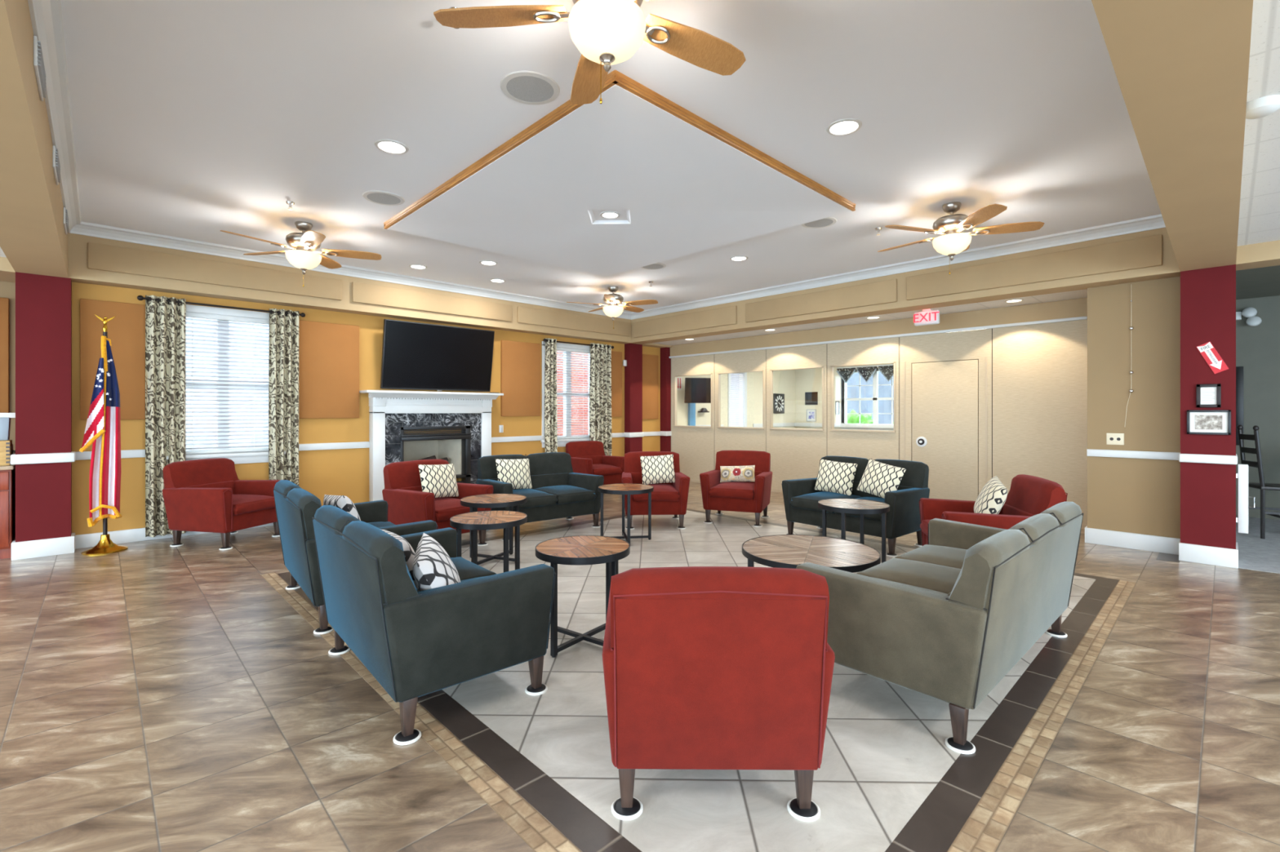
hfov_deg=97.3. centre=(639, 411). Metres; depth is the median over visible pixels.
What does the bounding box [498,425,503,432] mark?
light switch
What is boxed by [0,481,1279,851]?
floor
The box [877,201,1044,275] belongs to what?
ceiling fan
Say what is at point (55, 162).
air vent
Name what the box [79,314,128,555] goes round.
flag stand
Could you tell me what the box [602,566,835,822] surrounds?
armchair
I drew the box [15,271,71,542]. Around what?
column
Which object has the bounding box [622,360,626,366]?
sensor
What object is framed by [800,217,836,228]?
ceiling speaker
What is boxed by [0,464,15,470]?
countertop
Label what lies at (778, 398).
wall clock
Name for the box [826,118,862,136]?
recessed light
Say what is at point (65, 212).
air vent
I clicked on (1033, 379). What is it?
wall
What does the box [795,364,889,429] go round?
wall
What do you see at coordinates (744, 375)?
window
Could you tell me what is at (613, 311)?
ceiling fan
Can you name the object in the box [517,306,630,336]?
trim
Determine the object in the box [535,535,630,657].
side table
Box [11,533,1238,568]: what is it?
baseboard
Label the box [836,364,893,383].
window valance
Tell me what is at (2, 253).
ceiling
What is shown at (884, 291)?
soffit panel
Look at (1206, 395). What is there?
framed certificate
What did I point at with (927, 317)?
exit sign
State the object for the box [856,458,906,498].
throw pillow
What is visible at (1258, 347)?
wall
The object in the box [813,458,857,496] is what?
throw pillow
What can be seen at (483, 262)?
recessed light
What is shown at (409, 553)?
throw pillow
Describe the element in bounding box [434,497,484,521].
seat cushion
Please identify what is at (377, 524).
seat cushion
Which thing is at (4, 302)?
acoustic panel
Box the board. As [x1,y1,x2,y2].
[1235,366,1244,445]
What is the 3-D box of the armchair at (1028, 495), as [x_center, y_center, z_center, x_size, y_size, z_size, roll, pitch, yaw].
[2.829,0.962,4.609,0.868,0.872,0.816,0,0,13]
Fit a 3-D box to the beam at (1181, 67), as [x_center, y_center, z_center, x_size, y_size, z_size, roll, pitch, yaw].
[2.607,-1.660,2.671,7.900,0.680,0.360,0,0,-44]
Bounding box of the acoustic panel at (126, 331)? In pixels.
[80,298,146,419]
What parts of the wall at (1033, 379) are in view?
wall panel, window trim, wall panel, window trim, wall panel, window trim, wall panel, window trim, wall panel, edge trim, wall panel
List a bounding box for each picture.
[804,391,817,404]
[806,409,816,421]
[835,400,839,414]
[1195,415,1222,430]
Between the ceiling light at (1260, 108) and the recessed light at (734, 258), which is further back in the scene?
the recessed light at (734, 258)
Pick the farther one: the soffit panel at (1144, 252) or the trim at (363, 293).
the trim at (363, 293)
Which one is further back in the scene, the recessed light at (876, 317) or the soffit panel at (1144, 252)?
the recessed light at (876, 317)
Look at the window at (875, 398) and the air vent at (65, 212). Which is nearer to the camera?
the air vent at (65, 212)
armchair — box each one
[162,457,279,550]
[382,459,493,546]
[565,440,624,484]
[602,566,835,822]
[622,451,689,529]
[699,450,772,527]
[919,474,1067,546]
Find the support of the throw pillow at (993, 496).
on the armchair at (1028, 495)
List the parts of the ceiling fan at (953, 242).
blade, blade, lamp shade, blade, blade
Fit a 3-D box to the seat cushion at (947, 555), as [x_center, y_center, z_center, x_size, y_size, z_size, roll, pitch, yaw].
[2.079,0.992,3.632,0.535,0.144,0.682,0,0,-43]
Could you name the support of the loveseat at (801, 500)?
on the floor
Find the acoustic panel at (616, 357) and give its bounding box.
[611,351,622,417]
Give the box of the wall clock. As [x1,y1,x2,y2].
[773,393,784,413]
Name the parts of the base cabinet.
drawer, door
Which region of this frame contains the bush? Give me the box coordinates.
[847,409,872,423]
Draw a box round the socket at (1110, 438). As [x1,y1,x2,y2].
[1109,437,1120,440]
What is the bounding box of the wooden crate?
[0,440,12,465]
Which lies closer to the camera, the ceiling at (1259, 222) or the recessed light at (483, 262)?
the ceiling at (1259, 222)
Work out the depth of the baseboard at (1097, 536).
5.74 m
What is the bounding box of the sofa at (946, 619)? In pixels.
[795,502,1083,754]
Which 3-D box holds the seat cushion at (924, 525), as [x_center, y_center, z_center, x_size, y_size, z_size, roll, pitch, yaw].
[2.739,0.992,4.630,0.682,0.144,0.552,0,0,13]
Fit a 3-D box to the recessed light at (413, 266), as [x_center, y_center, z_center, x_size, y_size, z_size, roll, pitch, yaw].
[-2.860,-1.865,7.264,0.222,0.009,0.222,0,0,-44]
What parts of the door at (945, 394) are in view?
knob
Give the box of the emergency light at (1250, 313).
[1235,307,1262,326]
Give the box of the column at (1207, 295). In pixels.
[1180,264,1235,549]
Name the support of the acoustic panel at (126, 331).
attached to the wall at (336, 472)
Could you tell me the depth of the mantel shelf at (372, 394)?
8.02 m
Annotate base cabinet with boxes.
[0,467,15,559]
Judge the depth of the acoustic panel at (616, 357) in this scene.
10.79 m
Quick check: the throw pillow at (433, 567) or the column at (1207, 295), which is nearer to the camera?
the throw pillow at (433, 567)
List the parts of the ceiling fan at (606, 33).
blade, blade, pull chain, lamp shade, blade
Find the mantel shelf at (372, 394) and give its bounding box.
[359,390,503,399]
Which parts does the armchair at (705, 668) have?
arm, leg, leg, arm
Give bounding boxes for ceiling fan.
[219,221,381,287]
[433,0,746,104]
[566,286,657,328]
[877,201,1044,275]
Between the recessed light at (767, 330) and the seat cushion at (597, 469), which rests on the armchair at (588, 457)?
the seat cushion at (597, 469)
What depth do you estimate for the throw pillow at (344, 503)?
3.86 m
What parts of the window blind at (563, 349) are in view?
rail, lift cord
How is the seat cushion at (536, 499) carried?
on the loveseat at (557, 491)
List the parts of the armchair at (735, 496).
leg, arm, rail, backrest, leg, arm, leg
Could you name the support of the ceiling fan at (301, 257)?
hanging from the ceiling at (195, 120)
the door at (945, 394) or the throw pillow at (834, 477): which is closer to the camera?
the throw pillow at (834, 477)
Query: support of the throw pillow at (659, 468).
on the armchair at (670, 498)
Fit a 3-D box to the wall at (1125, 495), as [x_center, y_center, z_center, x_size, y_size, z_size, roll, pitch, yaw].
[5.388,0.000,6.098,0.980,2.800,0.730,0,0,-44]
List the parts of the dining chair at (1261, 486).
leg, leg, seat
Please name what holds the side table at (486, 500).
on the floor
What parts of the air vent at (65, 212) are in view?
frame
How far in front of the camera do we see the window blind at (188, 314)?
6.64 m
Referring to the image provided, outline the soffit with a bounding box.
[0,232,671,347]
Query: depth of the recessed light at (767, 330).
9.35 m
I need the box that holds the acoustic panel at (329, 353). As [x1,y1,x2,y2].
[298,320,359,418]
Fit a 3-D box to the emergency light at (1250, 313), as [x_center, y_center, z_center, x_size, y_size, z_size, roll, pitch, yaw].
[7.989,-1.243,7.460,0.102,0.256,0.326,0,0,-27]
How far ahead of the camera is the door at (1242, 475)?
5.05 m
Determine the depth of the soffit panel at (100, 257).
6.27 m
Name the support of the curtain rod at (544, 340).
attached to the wall at (336, 472)
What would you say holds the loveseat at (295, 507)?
on the floor
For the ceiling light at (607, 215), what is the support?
attached to the ceiling panel at (677, 189)
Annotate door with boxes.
[911,360,978,501]
[1235,464,1254,533]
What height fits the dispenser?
0.265 m
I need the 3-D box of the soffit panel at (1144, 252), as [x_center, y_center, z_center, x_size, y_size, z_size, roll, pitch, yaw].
[4.174,-1.545,6.236,0.040,0.290,2.360,0,0,-44]
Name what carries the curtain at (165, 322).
hanging from the curtain rod at (139, 297)
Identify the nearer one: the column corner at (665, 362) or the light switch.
the light switch
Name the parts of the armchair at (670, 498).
arm, leg, backrest, rail, leg, arm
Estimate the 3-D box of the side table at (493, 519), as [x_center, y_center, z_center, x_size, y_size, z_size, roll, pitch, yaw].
[-1.163,1.105,4.346,0.574,0.586,0.574,0,0,-44]
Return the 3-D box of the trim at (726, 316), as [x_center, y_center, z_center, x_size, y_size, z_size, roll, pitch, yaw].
[0.714,-1.545,9.838,0.040,0.290,2.380,0,0,-44]
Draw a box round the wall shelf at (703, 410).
[697,408,709,412]
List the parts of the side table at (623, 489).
leg, leg, leg, leg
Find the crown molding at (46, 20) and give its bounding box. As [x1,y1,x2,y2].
[27,0,1165,319]
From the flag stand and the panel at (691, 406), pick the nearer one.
the flag stand
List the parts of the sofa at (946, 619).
arm, leg, arm, backrest, leg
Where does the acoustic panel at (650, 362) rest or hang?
attached to the wall at (336, 472)
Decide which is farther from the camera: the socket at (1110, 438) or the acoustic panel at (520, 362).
the acoustic panel at (520, 362)
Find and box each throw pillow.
[323,494,360,520]
[380,528,420,591]
[412,533,460,591]
[417,463,458,497]
[495,458,532,488]
[640,454,675,484]
[720,465,755,482]
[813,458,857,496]
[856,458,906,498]
[973,475,1007,514]
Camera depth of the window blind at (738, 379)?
13.57 m
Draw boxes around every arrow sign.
[677,377,681,390]
[1196,342,1228,373]
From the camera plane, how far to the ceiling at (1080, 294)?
8.03 m
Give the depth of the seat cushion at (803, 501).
6.18 m
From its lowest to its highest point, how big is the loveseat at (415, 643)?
0.872 m
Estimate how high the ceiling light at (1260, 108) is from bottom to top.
0.055 m
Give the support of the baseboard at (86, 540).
attached to the wall at (336, 472)
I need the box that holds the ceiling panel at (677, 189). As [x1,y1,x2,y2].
[387,84,851,276]
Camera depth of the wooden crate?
5.38 m
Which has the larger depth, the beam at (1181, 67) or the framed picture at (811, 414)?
the framed picture at (811, 414)
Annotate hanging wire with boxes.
[1124,300,1133,425]
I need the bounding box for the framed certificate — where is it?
[1195,383,1221,407]
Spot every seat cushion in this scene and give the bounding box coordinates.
[232,494,275,515]
[367,521,395,527]
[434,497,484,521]
[449,556,496,580]
[460,575,488,582]
[512,488,557,509]
[533,485,595,504]
[592,464,622,475]
[632,484,679,501]
[709,481,754,499]
[790,491,861,513]
[834,497,884,520]
[856,558,960,594]
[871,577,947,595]
[894,544,967,568]
[920,520,929,536]
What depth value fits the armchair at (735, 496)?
7.05 m
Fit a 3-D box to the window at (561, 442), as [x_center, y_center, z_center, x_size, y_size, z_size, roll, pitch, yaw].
[-1.275,-0.295,10.132,1.280,1.830,0.200,0,0,-44]
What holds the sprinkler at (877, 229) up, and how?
attached to the ceiling at (195, 120)
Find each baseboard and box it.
[11,533,1238,568]
[75,522,273,549]
[1084,525,1180,555]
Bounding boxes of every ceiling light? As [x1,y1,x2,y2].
[600,211,620,218]
[1245,94,1279,119]
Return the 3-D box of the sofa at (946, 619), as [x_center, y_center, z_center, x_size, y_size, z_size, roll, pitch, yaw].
[1.762,0.971,3.180,1.880,0.854,0.913,0,0,-43]
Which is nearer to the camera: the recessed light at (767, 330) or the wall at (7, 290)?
the wall at (7, 290)
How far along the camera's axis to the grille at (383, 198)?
4.93 m
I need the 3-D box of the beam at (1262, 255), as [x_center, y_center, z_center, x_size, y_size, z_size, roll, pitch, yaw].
[4.761,-1.660,5.891,0.330,0.680,13.900,0,0,-44]
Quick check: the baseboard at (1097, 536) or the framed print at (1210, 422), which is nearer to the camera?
the framed print at (1210, 422)
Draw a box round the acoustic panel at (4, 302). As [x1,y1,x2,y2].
[0,297,8,413]
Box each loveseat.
[273,480,438,634]
[311,505,555,745]
[476,452,604,541]
[781,456,929,556]
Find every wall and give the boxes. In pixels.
[0,281,15,453]
[71,282,795,535]
[186,317,269,449]
[556,351,588,436]
[669,297,1087,528]
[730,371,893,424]
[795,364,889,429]
[1087,276,1180,538]
[1235,295,1279,519]
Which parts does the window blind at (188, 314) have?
rail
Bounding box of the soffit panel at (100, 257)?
[88,242,342,300]
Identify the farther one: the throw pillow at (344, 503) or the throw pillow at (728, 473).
the throw pillow at (728, 473)
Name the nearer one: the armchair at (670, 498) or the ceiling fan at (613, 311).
the armchair at (670, 498)
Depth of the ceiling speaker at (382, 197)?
4.91 m
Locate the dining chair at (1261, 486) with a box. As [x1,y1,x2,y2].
[1236,425,1279,538]
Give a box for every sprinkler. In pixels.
[285,201,294,210]
[875,227,882,235]
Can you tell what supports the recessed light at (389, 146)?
in the ceiling at (195, 120)
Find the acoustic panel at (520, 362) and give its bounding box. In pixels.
[500,340,540,416]
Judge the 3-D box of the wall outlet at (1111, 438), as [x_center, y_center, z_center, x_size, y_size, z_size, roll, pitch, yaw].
[4.938,0.285,5.853,0.008,0.120,0.140,0,0,-44]
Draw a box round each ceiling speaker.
[362,190,404,205]
[500,71,559,105]
[640,262,666,269]
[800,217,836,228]
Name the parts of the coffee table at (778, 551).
leg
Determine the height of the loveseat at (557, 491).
0.872 m
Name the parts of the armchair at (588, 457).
arm, backrest, rail, arm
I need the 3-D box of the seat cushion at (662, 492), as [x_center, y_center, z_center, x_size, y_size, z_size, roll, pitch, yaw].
[0.177,0.992,6.987,0.552,0.144,0.682,0,0,-3]
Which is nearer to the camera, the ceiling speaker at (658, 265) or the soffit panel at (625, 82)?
the soffit panel at (625, 82)
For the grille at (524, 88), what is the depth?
3.25 m
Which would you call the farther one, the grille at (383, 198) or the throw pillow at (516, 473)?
the throw pillow at (516, 473)
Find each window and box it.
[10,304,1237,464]
[540,341,590,448]
[682,368,893,431]
[728,372,746,426]
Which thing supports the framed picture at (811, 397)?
attached to the wall at (806, 380)
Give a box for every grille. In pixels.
[366,193,400,204]
[506,75,553,102]
[804,218,833,227]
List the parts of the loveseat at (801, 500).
leg, arm, rail, backrest, leg, arm, leg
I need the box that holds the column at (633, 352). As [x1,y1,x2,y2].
[624,343,642,453]
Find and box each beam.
[0,0,67,277]
[631,227,1279,344]
[1091,0,1253,271]
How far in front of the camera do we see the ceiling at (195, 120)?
3.58 m
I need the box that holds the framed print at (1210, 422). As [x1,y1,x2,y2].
[1186,409,1231,435]
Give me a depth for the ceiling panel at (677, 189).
4.82 m
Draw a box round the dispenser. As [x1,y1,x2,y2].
[0,413,15,440]
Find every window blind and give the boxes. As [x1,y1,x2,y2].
[186,311,269,453]
[556,347,590,439]
[730,373,743,426]
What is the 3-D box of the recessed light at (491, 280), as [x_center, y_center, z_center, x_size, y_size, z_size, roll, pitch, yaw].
[-2.031,-1.865,8.033,0.222,0.009,0.222,0,0,-44]
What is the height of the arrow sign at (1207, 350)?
0.300 m
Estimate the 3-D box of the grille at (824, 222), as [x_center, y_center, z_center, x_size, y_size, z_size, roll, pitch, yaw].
[1.767,-1.863,5.566,0.272,0.001,0.272,0,0,-44]
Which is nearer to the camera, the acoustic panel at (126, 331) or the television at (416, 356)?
the acoustic panel at (126, 331)
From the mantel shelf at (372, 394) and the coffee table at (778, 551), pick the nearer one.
the coffee table at (778, 551)
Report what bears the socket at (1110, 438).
attached to the wall outlet at (1111, 438)
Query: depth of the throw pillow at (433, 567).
2.60 m
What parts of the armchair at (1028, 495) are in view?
rail, arm, arm, backrest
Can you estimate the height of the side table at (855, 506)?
0.576 m
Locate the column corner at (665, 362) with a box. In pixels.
[660,347,671,451]
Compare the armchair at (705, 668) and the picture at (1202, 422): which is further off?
the picture at (1202, 422)
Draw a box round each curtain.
[145,294,186,537]
[268,308,299,485]
[544,337,557,453]
[589,342,611,455]
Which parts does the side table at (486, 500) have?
leg, leg, leg, leg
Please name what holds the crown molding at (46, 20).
attached to the ceiling at (195, 120)
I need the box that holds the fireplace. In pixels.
[359,390,503,501]
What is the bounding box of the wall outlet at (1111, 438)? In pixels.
[1106,433,1124,444]
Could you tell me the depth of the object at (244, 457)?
6.61 m
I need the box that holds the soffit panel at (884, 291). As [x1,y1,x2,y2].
[745,279,897,322]
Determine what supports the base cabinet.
on the floor
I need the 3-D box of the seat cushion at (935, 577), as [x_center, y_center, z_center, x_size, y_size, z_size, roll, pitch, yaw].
[1.683,0.992,3.265,0.535,0.144,0.682,0,0,-43]
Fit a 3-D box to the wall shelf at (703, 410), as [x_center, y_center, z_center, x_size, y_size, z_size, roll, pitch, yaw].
[1.419,-0.030,12.553,0.240,0.100,0.140,0,0,-44]
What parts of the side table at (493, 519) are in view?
leg, leg, leg, leg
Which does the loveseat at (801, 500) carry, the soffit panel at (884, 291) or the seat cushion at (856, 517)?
the seat cushion at (856, 517)
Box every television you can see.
[380,319,494,391]
[684,377,711,403]
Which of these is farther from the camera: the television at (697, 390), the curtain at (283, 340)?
the television at (697, 390)
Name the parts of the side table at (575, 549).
leg, leg, leg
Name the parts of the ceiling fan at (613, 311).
blade, blade, blade, lamp shade, blade, blade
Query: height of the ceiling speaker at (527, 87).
0.008 m
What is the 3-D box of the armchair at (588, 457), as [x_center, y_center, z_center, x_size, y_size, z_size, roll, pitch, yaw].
[-0.778,0.962,9.793,0.816,0.872,0.868,0,0,-35]
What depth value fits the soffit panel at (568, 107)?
4.00 m
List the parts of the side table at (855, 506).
leg, leg, leg, leg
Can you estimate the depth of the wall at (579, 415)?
13.25 m
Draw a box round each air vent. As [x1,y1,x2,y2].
[33,35,45,101]
[52,145,60,185]
[63,207,68,234]
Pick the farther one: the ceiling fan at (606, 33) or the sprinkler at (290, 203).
the sprinkler at (290, 203)
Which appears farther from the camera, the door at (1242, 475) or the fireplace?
the fireplace
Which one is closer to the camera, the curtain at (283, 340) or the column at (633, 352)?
the curtain at (283, 340)
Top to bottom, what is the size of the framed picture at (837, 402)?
0.340 m
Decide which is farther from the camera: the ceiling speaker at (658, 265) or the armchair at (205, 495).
the ceiling speaker at (658, 265)
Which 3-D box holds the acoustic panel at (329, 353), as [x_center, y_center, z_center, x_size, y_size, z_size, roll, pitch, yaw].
[-4.068,-0.534,7.348,0.753,1.242,0.045,0,0,-44]
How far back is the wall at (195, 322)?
10.63 m
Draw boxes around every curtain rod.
[137,295,305,317]
[543,338,613,349]
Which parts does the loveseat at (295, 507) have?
leg, backrest, leg, arm, arm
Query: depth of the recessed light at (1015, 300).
6.89 m
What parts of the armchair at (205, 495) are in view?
leg, arm, backrest, leg, rail, arm, leg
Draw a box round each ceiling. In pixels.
[0,247,6,257]
[61,0,1161,312]
[652,288,1087,345]
[1235,265,1279,299]
[1236,0,1279,246]
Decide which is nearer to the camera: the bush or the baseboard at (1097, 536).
the baseboard at (1097, 536)
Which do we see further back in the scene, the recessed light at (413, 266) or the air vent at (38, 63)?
the recessed light at (413, 266)
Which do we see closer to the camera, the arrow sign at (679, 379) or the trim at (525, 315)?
the trim at (525, 315)
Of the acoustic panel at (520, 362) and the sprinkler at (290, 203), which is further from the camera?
the acoustic panel at (520, 362)
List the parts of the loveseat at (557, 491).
arm, backrest, rail, arm, leg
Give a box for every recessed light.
[374,138,408,154]
[408,264,427,269]
[479,260,497,265]
[489,279,505,282]
[729,256,747,261]
[764,328,776,331]
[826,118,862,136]
[866,315,880,319]
[1004,298,1023,302]
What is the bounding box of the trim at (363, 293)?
[351,281,511,321]
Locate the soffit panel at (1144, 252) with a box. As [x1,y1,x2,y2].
[906,235,1162,300]
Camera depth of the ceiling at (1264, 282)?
6.56 m
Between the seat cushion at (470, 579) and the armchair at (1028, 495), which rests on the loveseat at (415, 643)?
the seat cushion at (470, 579)
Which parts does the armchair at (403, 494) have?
arm, backrest, rail, arm, leg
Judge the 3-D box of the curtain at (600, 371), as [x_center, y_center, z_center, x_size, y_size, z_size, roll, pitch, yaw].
[-0.724,0.048,10.461,0.490,2.605,0.123,0,0,-44]
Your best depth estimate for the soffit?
6.88 m
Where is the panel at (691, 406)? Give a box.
[688,403,695,426]
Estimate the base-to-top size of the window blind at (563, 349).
1.630 m
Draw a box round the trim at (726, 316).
[633,306,737,337]
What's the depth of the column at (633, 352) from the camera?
10.96 m
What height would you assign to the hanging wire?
1.460 m
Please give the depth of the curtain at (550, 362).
9.67 m
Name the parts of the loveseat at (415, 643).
leg, backrest, leg, arm, arm, leg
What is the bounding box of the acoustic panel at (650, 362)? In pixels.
[642,354,658,419]
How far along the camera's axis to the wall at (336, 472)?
7.51 m
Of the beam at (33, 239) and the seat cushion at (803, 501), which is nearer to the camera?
the beam at (33, 239)
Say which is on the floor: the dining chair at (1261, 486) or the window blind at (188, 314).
the dining chair at (1261, 486)
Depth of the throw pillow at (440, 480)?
5.91 m
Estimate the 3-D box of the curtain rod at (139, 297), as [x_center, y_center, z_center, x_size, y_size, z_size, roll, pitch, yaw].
[-4.814,-1.215,6.577,1.586,0.056,0.123,0,0,-44]
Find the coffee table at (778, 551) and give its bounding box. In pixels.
[742,534,880,573]
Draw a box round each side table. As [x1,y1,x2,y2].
[449,510,527,572]
[460,493,526,564]
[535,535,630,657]
[598,483,653,544]
[817,498,889,563]
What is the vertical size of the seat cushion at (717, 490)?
0.144 m
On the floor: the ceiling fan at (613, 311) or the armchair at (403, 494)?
the armchair at (403, 494)
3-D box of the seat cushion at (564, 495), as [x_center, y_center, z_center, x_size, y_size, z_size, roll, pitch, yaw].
[-0.932,0.992,6.842,0.521,0.144,0.682,0,0,-38]
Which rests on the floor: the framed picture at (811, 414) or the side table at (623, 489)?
the side table at (623, 489)
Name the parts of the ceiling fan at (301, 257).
blade, blade, lamp shade, blade, blade, blade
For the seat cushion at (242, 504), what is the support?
on the armchair at (205, 495)
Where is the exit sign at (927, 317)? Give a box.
[913,308,939,326]

